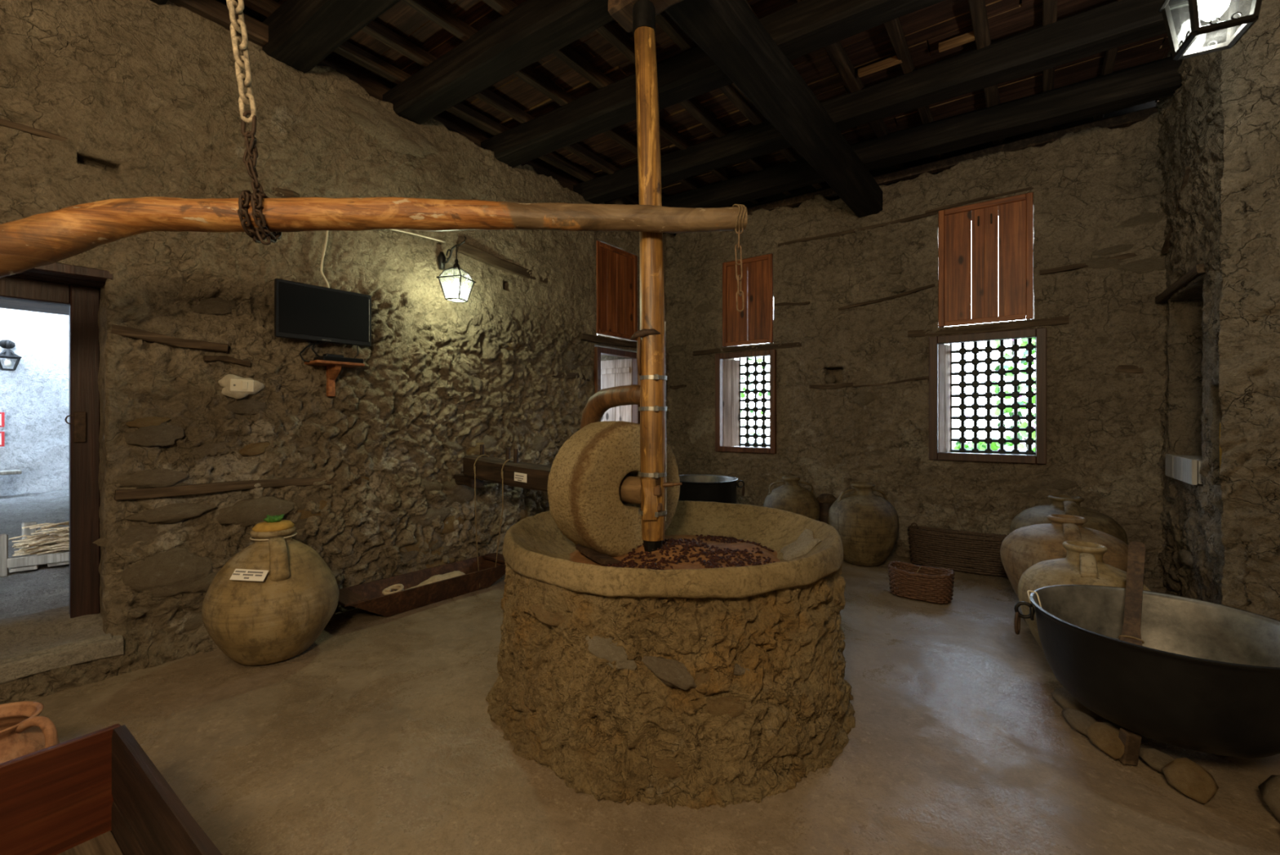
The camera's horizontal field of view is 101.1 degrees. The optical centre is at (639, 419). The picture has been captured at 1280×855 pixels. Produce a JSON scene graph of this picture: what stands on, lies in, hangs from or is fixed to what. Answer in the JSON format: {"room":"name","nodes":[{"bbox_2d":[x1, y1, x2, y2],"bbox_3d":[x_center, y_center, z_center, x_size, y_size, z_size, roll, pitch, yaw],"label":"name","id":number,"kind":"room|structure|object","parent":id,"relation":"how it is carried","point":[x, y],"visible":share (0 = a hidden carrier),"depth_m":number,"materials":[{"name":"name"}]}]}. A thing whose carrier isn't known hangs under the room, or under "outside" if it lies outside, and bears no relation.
{"room":"old mill room","nodes":[
{"label":"old mill room","id":0,"kind":"room"},
{"bbox_2d":[0,307,69,495],"bbox_3d":[-11.570,-0.791,9.353,0.593,4.682,14.015,0,0,35],"label":"wall","id":1,"kind":"structure","parent":0,"point":[34,397],"depth_m":9.64,"materials":[{"name":"white paint"}]},
{"bbox_2d":[0,412,4,426],"bbox_3d":[-11.323,0.000,9.095,0.032,0.260,0.435,0,0,35],"label":"notice board","id":2,"kind":"object","parent":1,"relation":"attached to","point":[2,414],"visible":1,"depth_m":9.24,"materials":[{"name":"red paper"}]},
{"bbox_2d":[0,431,4,446],"bbox_3d":[-11.323,0.340,9.095,0.032,0.260,0.435,0,0,35],"label":"notice board","id":3,"kind":"object","parent":1,"relation":"attached to","point":[2,433],"visible":1,"depth_m":9.24,"materials":[{"name":"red paper"}]},
{"bbox_2d":[0,339,22,370],"bbox_3d":[-11.135,-1.148,9.268,0.332,0.563,0.294,0,0,35],"label":"lantern","id":4,"kind":"object","parent":1,"relation":"attached to","point":[7,353],"visible":1,"depth_m":9.25,"materials":[{"name":"black metal"}]},
{"bbox_2d":[0,297,69,315],"bbox_3d":[-8.057,-2.490,4.135,8.662,1.380,9.500,0,0,35],"label":"ceiling","id":5,"kind":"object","parent":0,"point":[4,303],"depth_m":8.59,"materials":[{"name":"grey paint"}]},
{"bbox_2d":[0,0,674,704],"bbox_3d":[-2.665,-0.615,4.310,0.916,4.330,9.375,0,0,38],"label":"wall","id":6,"kind":"structure","parent":0,"point":[100,100],"depth_m":3.77,"materials":[{"name":"stone"}]},
{"bbox_2d":[0,262,123,684],"bbox_3d":[-3.867,0.253,2.828,0.911,2.324,1.461,0,0,39],"label":"door","id":7,"kind":"structure","parent":6,"relation":"in","point":[34,643],"depth_m":3.24,"materials":[{"name":"wood"}]},
{"bbox_2d":[217,373,265,399],"bbox_3d":[-2.749,-0.224,3.627,0.052,0.165,0.263,0,0,39],"label":"light switch","id":8,"kind":"object","parent":6,"relation":"attached to","point":[234,386],"visible":1,"depth_m":3.60,"materials":[{"name":"white plastic"}]},
{"bbox_2d":[274,278,371,346],"bbox_3d":[-2.429,-0.795,4.029,0.152,0.415,0.665,0,0,39],"label":"television","id":9,"kind":"object","parent":6,"relation":"attached to","point":[302,311],"visible":1,"depth_m":3.96,"materials":[{"name":"black plastic"}]},
{"bbox_2d":[299,342,324,362],"bbox_3d":[-2.448,-0.515,3.951,0.042,0.179,0.198,0,0,26],"label":"cable","id":10,"kind":"object","parent":9,"relation":"hanging from","point":[307,346],"visible":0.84,"depth_m":3.91,"materials":[{"name":"plastic"}]},
{"bbox_2d":[311,341,319,356],"bbox_3d":[-2.442,-0.535,3.983,0.082,0.135,0.015,0,0,-41],"label":"cable","id":11,"kind":"object","parent":9,"relation":"hanging from","point":[317,341],"visible":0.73,"depth_m":3.97,"materials":[{"name":"plastic"}]},
{"bbox_2d":[320,230,329,288],"bbox_3d":[-2.417,-1.275,4.044,0.067,0.651,0.033,0,0,-29],"label":"cable","id":12,"kind":"object","parent":6,"relation":"attached to","point":[326,233],"visible":0.66,"depth_m":4.04,"materials":[{"name":"beige plastic"}]},
{"bbox_2d":[304,360,364,396],"bbox_3d":[-2.338,-0.308,4.033,0.240,0.256,0.340,0,0,39],"label":"wall shelf","id":13,"kind":"object","parent":6,"relation":"attached to","point":[333,368],"visible":1,"depth_m":4.04,"materials":[{"name":"orange wood"}]},
{"bbox_2d":[313,355,363,363],"bbox_3d":[-2.313,-0.455,4.045,0.183,0.036,0.290,0,0,39],"label":"box","id":14,"kind":"object","parent":13,"relation":"on","point":[320,357],"visible":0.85,"depth_m":3.97,"materials":[{"name":"black plastic"}]},
{"bbox_2d":[323,353,343,357],"bbox_3d":[-2.344,-0.487,4.025,0.050,0.026,0.140,0,0,27],"label":"remote control","id":15,"kind":"object","parent":14,"relation":"on","point":[324,354],"visible":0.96,"depth_m":4.00,"materials":[{"name":"black plastic"}]},
{"bbox_2d":[390,228,445,242],"bbox_3d":[-2.092,-1.600,4.445,0.015,0.074,0.981,0,0,39],"label":"cable","id":16,"kind":"object","parent":6,"relation":"attached to","point":[395,229],"visible":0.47,"depth_m":4.62,"materials":[{"name":"beige plastic"}]},
{"bbox_2d":[435,235,475,302],"bbox_3d":[-1.673,-1.308,4.656,0.422,0.540,0.323,0,0,13],"label":"wall lantern","id":17,"kind":"object","parent":6,"relation":"attached to","point":[456,287],"visible":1,"depth_m":4.59,"materials":[{"name":"black metal"}]},
{"bbox_2d":[593,240,639,423],"bbox_3d":[-0.510,-0.885,6.937,0.673,2.630,0.860,0,0,39],"label":"window","id":18,"kind":"structure","parent":6,"relation":"in","point":[616,275],"depth_m":6.85,"materials":[{"name":"brown wood"}]},
{"bbox_2d":[595,240,637,340],"bbox_3d":[-0.298,-1.630,6.771,0.045,1.140,0.795,0,0,39],"label":"shutter","id":19,"kind":"object","parent":18,"relation":"attached to","point":[616,275],"depth_m":6.76,"materials":[{"name":"brown wood"}]},
{"bbox_2d":[0,196,747,277],"bbox_3d":[-1.422,-0.803,2.528,4.002,0.669,0.371,0,0,-11],"label":"log","id":20,"kind":"object","parent":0,"point":[42,239],"visible":0.99,"depth_m":2.56,"materials":[{"name":"wood"}]},
{"bbox_2d":[237,110,281,244],"bbox_3d":[-1.852,-1.166,2.551,0.156,0.663,0.248,0,0,-16],"label":"chain","id":21,"kind":"object","parent":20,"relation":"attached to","point":[262,233],"visible":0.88,"depth_m":2.52,"materials":[{"name":"metal"}]},
{"bbox_2d":[734,226,744,311],"bbox_3d":[0.522,-0.830,2.775,0.049,0.523,0.041,0,0,-21],"label":"chain","id":22,"kind":"object","parent":20,"relation":"hanging from","point":[740,233],"visible":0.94,"depth_m":2.77,"materials":[{"name":"brown metal"}]},
{"bbox_2d":[21,555,1279,854],"bbox_3d":[0.045,1.505,2.413,7.300,0.021,9.600,0,0,35],"label":"floor","id":23,"kind":"structure","parent":0,"point":[380,736],"depth_m":2.32,"materials":[{"name":"grey concrete"}]},
{"bbox_2d":[0,701,59,763],"bbox_3d":[-2.489,1.315,1.994,0.432,0.370,0.398,0,0,35],"label":"clay pot","id":24,"kind":"object","parent":23,"relation":"on","point":[23,732],"visible":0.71,"depth_m":2.01,"materials":[{"name":"orange ceramic"}]},
{"bbox_2d":[0,723,222,854],"bbox_3d":[-1.495,1.276,0.960,1.502,0.451,1.084,0,0,35],"label":"wooden box","id":25,"kind":"object","parent":23,"relation":"on","point":[99,792],"visible":1,"depth_m":1.67,"materials":[{"name":"red wood"}]},
{"bbox_2d":[201,514,338,665],"bbox_3d":[-2.352,1.057,3.382,0.738,0.886,0.721,0,0,35],"label":"jar","id":26,"kind":"object","parent":23,"relation":"on","point":[271,601],"visible":1,"depth_m":3.16,"materials":[{"name":"yellow ceramic"}]},
{"bbox_2d":[337,552,506,616],"bbox_3d":[-1.756,1.402,4.458,0.444,0.196,1.560,0,0,39],"label":"trough","id":27,"kind":"object","parent":23,"relation":"on","point":[368,596],"depth_m":4.32,"materials":[{"name":"brown wood"}]},
{"bbox_2d":[404,570,465,590],"bbox_3d":[-1.729,1.397,4.475,0.270,0.145,0.780,0,0,39],"label":"cloth","id":28,"kind":"object","parent":27,"relation":"in","point":[438,577],"visible":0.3,"depth_m":4.47,"materials":[{"name":"beige fabric"}]},
{"bbox_2d":[453,444,551,491],"bbox_3d":[-0.970,0.863,4.403,1.962,1.273,0.193,0,0,39],"label":"beam","id":29,"kind":"structure","parent":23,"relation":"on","point":[515,473],"depth_m":4.49,"materials":[{"name":"brown wood"}]},
{"bbox_2d":[473,454,489,587],"bbox_3d":[-1.380,0.893,4.733,0.110,1.154,0.233,0,0,35],"label":"cord","id":30,"kind":"object","parent":29,"relation":"hanging from","point":[474,466],"visible":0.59,"depth_m":4.67,"materials":[{"name":"fabric"}]},
{"bbox_2d":[494,458,513,567],"bbox_3d":[-1.125,0.792,4.521,0.089,0.917,0.233,0,0,35],"label":"cord","id":31,"kind":"object","parent":29,"relation":"hanging from","point":[508,459],"visible":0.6,"depth_m":4.43,"materials":[{"name":"fabric"}]},
{"bbox_2d":[485,500,855,808],"bbox_3d":[0.181,1.068,3.036,1.989,0.944,1.977,0,0,-35],"label":"mill","id":32,"kind":"object","parent":23,"relation":"on","point":[691,688],"visible":0.74,"depth_m":2.18,"materials":[{"name":"stone"}]},
{"bbox_2d":[546,420,679,556],"bbox_3d":[-0.145,0.409,3.177,0.792,0.803,0.380,0,0,-40],"label":"millstone","id":33,"kind":"object","parent":32,"relation":"on","point":[586,474],"visible":0.77,"depth_m":2.94,"materials":[{"name":"stone"}]},
{"bbox_2d":[579,0,683,551],"bbox_3d":[-0.077,-0.804,3.043,0.283,3.148,1.021,0,0,-45],"label":"shaft","id":34,"kind":"object","parent":32,"relation":"on","point":[649,491],"visible":0.85,"depth_m":2.87,"materials":[{"name":"brown wood"}]},
{"bbox_2d":[630,328,660,373],"bbox_3d":[0.029,-0.371,2.857,0.164,0.245,0.044,0,0,-4],"label":"adze","id":35,"kind":"object","parent":34,"relation":"hanging from","point":[637,335],"visible":1,"depth_m":2.85,"materials":[{"name":"wood"}]},
{"bbox_2d":[568,534,780,569],"bbox_3d":[0.174,0.750,3.031,1.310,0.099,1.310,0,0,35],"label":"olive mash","id":36,"kind":"object","parent":32,"relation":"on","point":[577,556],"visible":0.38,"depth_m":2.91,"materials":[{"name":"red food"}]},
{"bbox_2d":[575,543,621,565],"bbox_3d":[-0.237,0.753,2.931,0.106,0.063,0.344,0,0,-33],"label":"board","id":37,"kind":"object","parent":36,"relation":"on","point":[600,557],"visible":0.81,"depth_m":2.88,"materials":[{"name":"brown wood"}]},
{"bbox_2d":[678,474,744,503],"bbox_3d":[0.676,1.073,5.832,0.863,0.853,0.809,0,0,35],"label":"cauldron","id":38,"kind":"object","parent":23,"relation":"on","point":[694,487],"visible":0.33,"depth_m":5.50,"materials":[{"name":"black metal"}]},
{"bbox_2d":[763,475,820,520],"bbox_3d":[1.726,1.074,6.002,0.618,0.851,0.612,0,0,35],"label":"storage jar","id":39,"kind":"object","parent":23,"relation":"on","point":[790,496],"visible":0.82,"depth_m":5.81,"materials":[{"name":"brown ceramic"}]},
{"bbox_2d":[816,493,836,524],"bbox_3d":[2.139,1.173,6.026,0.230,0.655,0.230,0,0,35],"label":"crock","id":40,"kind":"object","parent":23,"relation":"on","point":[825,500],"visible":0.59,"depth_m":5.94,"materials":[{"name":"brown ceramic"}]},
{"bbox_2d":[827,481,899,566],"bbox_3d":[2.351,1.084,5.553,0.691,0.831,0.703,0,0,35],"label":"storage jar","id":41,"kind":"object","parent":23,"relation":"on","point":[866,522],"visible":0.94,"depth_m":5.31,"materials":[{"name":"brown ceramic"}]},
{"bbox_2d":[888,560,955,604],"bbox_3d":[2.379,1.362,4.464,0.501,0.262,0.308,0,0,38],"label":"wicker basket","id":42,"kind":"object","parent":23,"relation":"on","point":[935,585],"visible":1,"depth_m":4.37,"materials":[{"name":"wicker"}]},
{"bbox_2d":[907,522,1007,576],"bbox_3d":[3.205,1.285,5.289,0.932,0.418,0.261,0,0,35],"label":"wicker hurdle","id":43,"kind":"object","parent":23,"relation":"on","point":[965,553],"visible":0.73,"depth_m":5.22,"materials":[{"name":"brown wicker"}]},
{"bbox_2d":[1000,514,1128,597],"bbox_3d":[3.170,1.109,3.908,0.819,0.781,0.814,0,0,35],"label":"jar","id":44,"kind":"object","parent":23,"relation":"on","point":[1024,547],"visible":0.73,"depth_m":3.79,"materials":[{"name":"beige ceramic"}]},
{"bbox_2d":[1009,494,1128,544],"bbox_3d":[3.734,1.087,4.617,0.796,0.826,0.802,0,0,35],"label":"jar","id":45,"kind":"object","parent":23,"relation":"on","point":[1060,504],"visible":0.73,"depth_m":4.48,"materials":[{"name":"brown ceramic"}]},
{"bbox_2d":[1050,687,1106,719],"bbox_3d":[2.256,1.448,2.694,0.199,0.134,0.212,0,0,-16],"label":"rock","id":46,"kind":"object","parent":23,"relation":"on","point":[1065,700],"visible":0.34,"depth_m":2.66,"materials":[{"name":"stone"}]},
{"bbox_2d":[1061,707,1097,737],"bbox_3d":[2.122,1.453,2.506,0.114,0.091,0.226,0,0,6],"label":"rock","id":47,"kind":"object","parent":23,"relation":"on","point":[1080,721],"visible":0.67,"depth_m":2.50,"materials":[{"name":"stone"}]},
{"bbox_2d":[1017,540,1151,649],"bbox_3d":[2.732,1.132,3.233,0.666,0.736,0.664,0,0,35],"label":"jar","id":48,"kind":"object","parent":23,"relation":"on","point":[1083,563],"visible":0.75,"depth_m":3.17,"materials":[{"name":"yellow ceramic"}]},
{"bbox_2d":[1084,721,1124,759],"bbox_3d":[2.129,1.452,2.386,0.185,0.122,0.168,0,0,-23],"label":"rock","id":49,"kind":"object","parent":23,"relation":"on","point":[1104,735],"visible":0.79,"depth_m":2.35,"materials":[{"name":"stone"}]},
{"bbox_2d":[1118,727,1142,765],"bbox_3d":[2.136,1.428,2.300,0.067,0.150,0.063,0,0,6],"label":"wooden block","id":50,"kind":"object","parent":23,"relation":"on","point":[1131,740],"visible":0.78,"depth_m":2.28,"materials":[{"name":"brown wood"}]},
{"bbox_2d":[1138,747,1174,773],"bbox_3d":[2.226,1.462,2.243,0.113,0.076,0.155,0,0,-26],"label":"rock","id":51,"kind":"object","parent":23,"relation":"on","point":[1157,759],"visible":0.54,"depth_m":2.24,"materials":[{"name":"stone"}]},
{"bbox_2d":[1161,757,1218,803],"bbox_3d":[2.215,1.447,2.113,0.145,0.129,0.181,0,0,18],"label":"rock","id":52,"kind":"object","parent":23,"relation":"on","point":[1187,776],"visible":1,"depth_m":2.08,"materials":[{"name":"stone"}]},
{"bbox_2d":[1257,774,1279,821],"bbox_3d":[2.480,1.435,1.916,0.269,0.201,0.271,0,0,12],"label":"boulder","id":53,"kind":"object","parent":23,"relation":"on","point":[1269,789],"visible":1,"depth_m":1.98,"materials":[{"name":"stone"}]},
{"bbox_2d":[150,0,1206,236],"bbox_3d":[-0.063,-2.715,2.367,7.825,0.753,9.800,0,0,35],"label":"ceiling","id":54,"kind":"structure","parent":0,"point":[767,104],"depth_m":4.25,"materials":[{"name":"brown wood"}]},
{"bbox_2d":[226,0,257,123],"bbox_3d":[-1.970,-2.047,2.559,0.229,1.224,0.082,0,0,7],"label":"chain","id":55,"kind":"object","parent":54,"relation":"hanging from","point":[239,7],"visible":1,"depth_m":2.54,"materials":[{"name":"metal"}]},
{"bbox_2d":[1158,0,1262,60],"bbox_3d":[2.564,-2.169,2.353,0.282,0.962,0.282,0,0,27],"label":"lantern","id":56,"kind":"object","parent":54,"relation":"hanging from","point":[1209,11],"visible":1,"depth_m":2.35,"materials":[{"name":"black iron"},{"name":"clear glass"}]},
{"bbox_2d":[664,111,1168,590],"bbox_3d":[2.661,-0.595,6.306,5.515,4.290,0.602,0,0,35],"label":"wall","id":57,"kind":"structure","parent":0,"point":[856,299],"depth_m":5.70,"materials":[{"name":"stone"}]},
{"bbox_2d":[715,253,776,453],"bbox_3d":[1.462,-0.843,7.020,0.840,2.545,0.378,0,0,35],"label":"window","id":58,"kind":"structure","parent":57,"relation":"in","point":[753,325],"depth_m":7.03,"materials":[{"name":"brown wood"}]},
{"bbox_2d":[722,253,773,346],"bbox_3d":[1.408,-1.548,6.909,0.698,1.133,0.045,0,0,35],"label":"shutter","id":59,"kind":"object","parent":58,"relation":"attached to","point":[753,325],"depth_m":6.89,"materials":[{"name":"brown wood"}]},
{"bbox_2d":[738,355,769,447],"bbox_3d":[1.611,-0.230,7.118,0.600,1.280,0.046,0,0,35],"label":"grille","id":60,"kind":"object","parent":58,"relation":"attached to","point":[755,363],"depth_m":7.14,"materials":[{"name":"metal"}]},
{"bbox_2d":[928,191,1046,463],"bbox_3d":[3.614,-0.902,5.508,1.000,2.665,0.378,0,0,35],"label":"window","id":61,"kind":"structure","parent":57,"relation":"in","point":[985,248],"depth_m":5.47,"materials":[{"name":"wood"}]},
{"bbox_2d":[938,191,1032,327],"bbox_3d":[3.536,-1.613,5.413,0.811,1.243,0.045,0,0,35],"label":"shutter","id":62,"kind":"object","parent":61,"relation":"attached to","point":[985,248],"depth_m":5.40,"materials":[{"name":"brown wood"}]},
{"bbox_2d":[949,337,1035,455],"bbox_3d":[3.755,-0.230,5.612,0.800,1.280,0.046,0,0,35],"label":"grille","id":63,"kind":"object","parent":61,"relation":"attached to","point":[1029,346],"depth_m":5.60,"materials":[{"name":"metal"}]},
{"bbox_2d":[1155,14,1252,610],"bbox_3d":[4.255,-0.726,3.733,0.608,4.552,2.017,0,0,35],"label":"wall","id":64,"kind":"structure","parent":0,"point":[1190,139],"depth_m":3.90,"materials":[{"name":"stone"}]},
{"bbox_2d":[1165,453,1202,484],"bbox_3d":[4.248,0.375,4.005,0.225,0.180,0.782,0,0,35],"label":"box","id":65,"kind":"object","parent":64,"relation":"in","point":[1186,468],"visible":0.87,"depth_m":3.95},
{"bbox_2d":[1218,0,1279,620],"bbox_3d":[3.963,-0.701,2.718,0.606,4.602,1.234,0,0,-31],"label":"wall pier","id":66,"kind":"object","parent":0,"point":[1249,474],"visible":0.81,"depth_m":3.02,"materials":[{"name":"stone"}]},
{"bbox_3d":[2.601,1.437,2.384,0.207,0.131,0.226,0,0,29],"label":"rock","id":67,"kind":"object","parent":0,"visible":0},
{"bbox_2d":[1013,584,1279,757],"bbox_3d":[2.402,1.150,2.412,0.993,0.481,0.992,0,0,-2],"label":"cauldron","id":68,"kind":"object","parent":67,"relation":"on","point":[1204,677],"visible":0.98,"depth_m":2.25,"materials":[{"name":"black metal"}]},
{"bbox_2d":[1026,590,1041,607],"bbox_3d":[2.026,1.046,2.656,0.053,0.311,0.196,0,0,3],"label":"string","id":69,"kind":"object","parent":68,"relation":"on","point":[1028,591],"visible":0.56,"depth_m":2.72,"materials":[{"name":"beige fabric"}]},
{"bbox_2d":[1118,541,1145,645],"bbox_3d":[2.464,0.988,2.632,0.929,0.607,0.110,0,0,-45],"label":"wooden paddle","id":70,"kind":"object","parent":68,"relation":"in","point":[1131,633],"visible":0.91,"depth_m":2.71,"materials":[{"name":"brown wood"}]},
{"label":"outside","id":71,"kind":"structure","parent":0,"visible":0},
{"bbox_2d":[0,488,69,619],"bbox_3d":[-7.586,1.311,6.554,10.450,0.133,14.000,0,0,35],"label":"courtyard","id":72,"kind":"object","parent":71,"point":[44,588],"visible":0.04,"depth_m":4.58,"materials":[{"name":"grey concrete"}]},
{"bbox_2d":[0,469,22,475],"bbox_3d":[-11.261,1.106,8.586,0.340,0.452,1.500,0,0,35],"label":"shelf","id":73,"kind":"object","parent":72,"relation":"on","point":[11,471],"visible":1,"depth_m":9.03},
{"bbox_2d":[0,520,69,577],"bbox_3d":[-5.193,1.152,5.253,1.028,0.377,1.654,0,0,35],"label":"crate","id":74,"kind":"object","parent":72,"relation":"on","point":[53,549],"visible":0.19,"depth_m":4.74,"materials":[{"name":"white wood"}]},
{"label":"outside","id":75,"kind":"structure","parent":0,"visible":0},
{"bbox_2d":[733,439,1035,454],"bbox_3d":[12.300,1.480,20.109,27.000,0.001,32.950,0,0,35],"label":"garden","id":76,"kind":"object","parent":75,"point":[766,441],"depth_m":29.28,"materials":[{"name":"green plant"}]},
{"bbox_2d":[740,356,769,447],"bbox_3d":[1.797,0.083,9.316,1.731,2.795,0.514,0,0,35],"label":"leafy bush","id":77,"kind":"object","parent":76,"relation":"on","point":[759,360],"visible":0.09,"depth_m":9.22,"materials":[{"name":"green plant"}]},
{"bbox_2d":[953,337,1035,453],"bbox_3d":[4.288,0.080,6.294,1.143,2.801,0.525,0,0,35],"label":"tree","id":78,"kind":"object","parent":76,"relation":"on","point":[981,445],"visible":0.2,"depth_m":6.17,"materials":[{"name":"green plant"}]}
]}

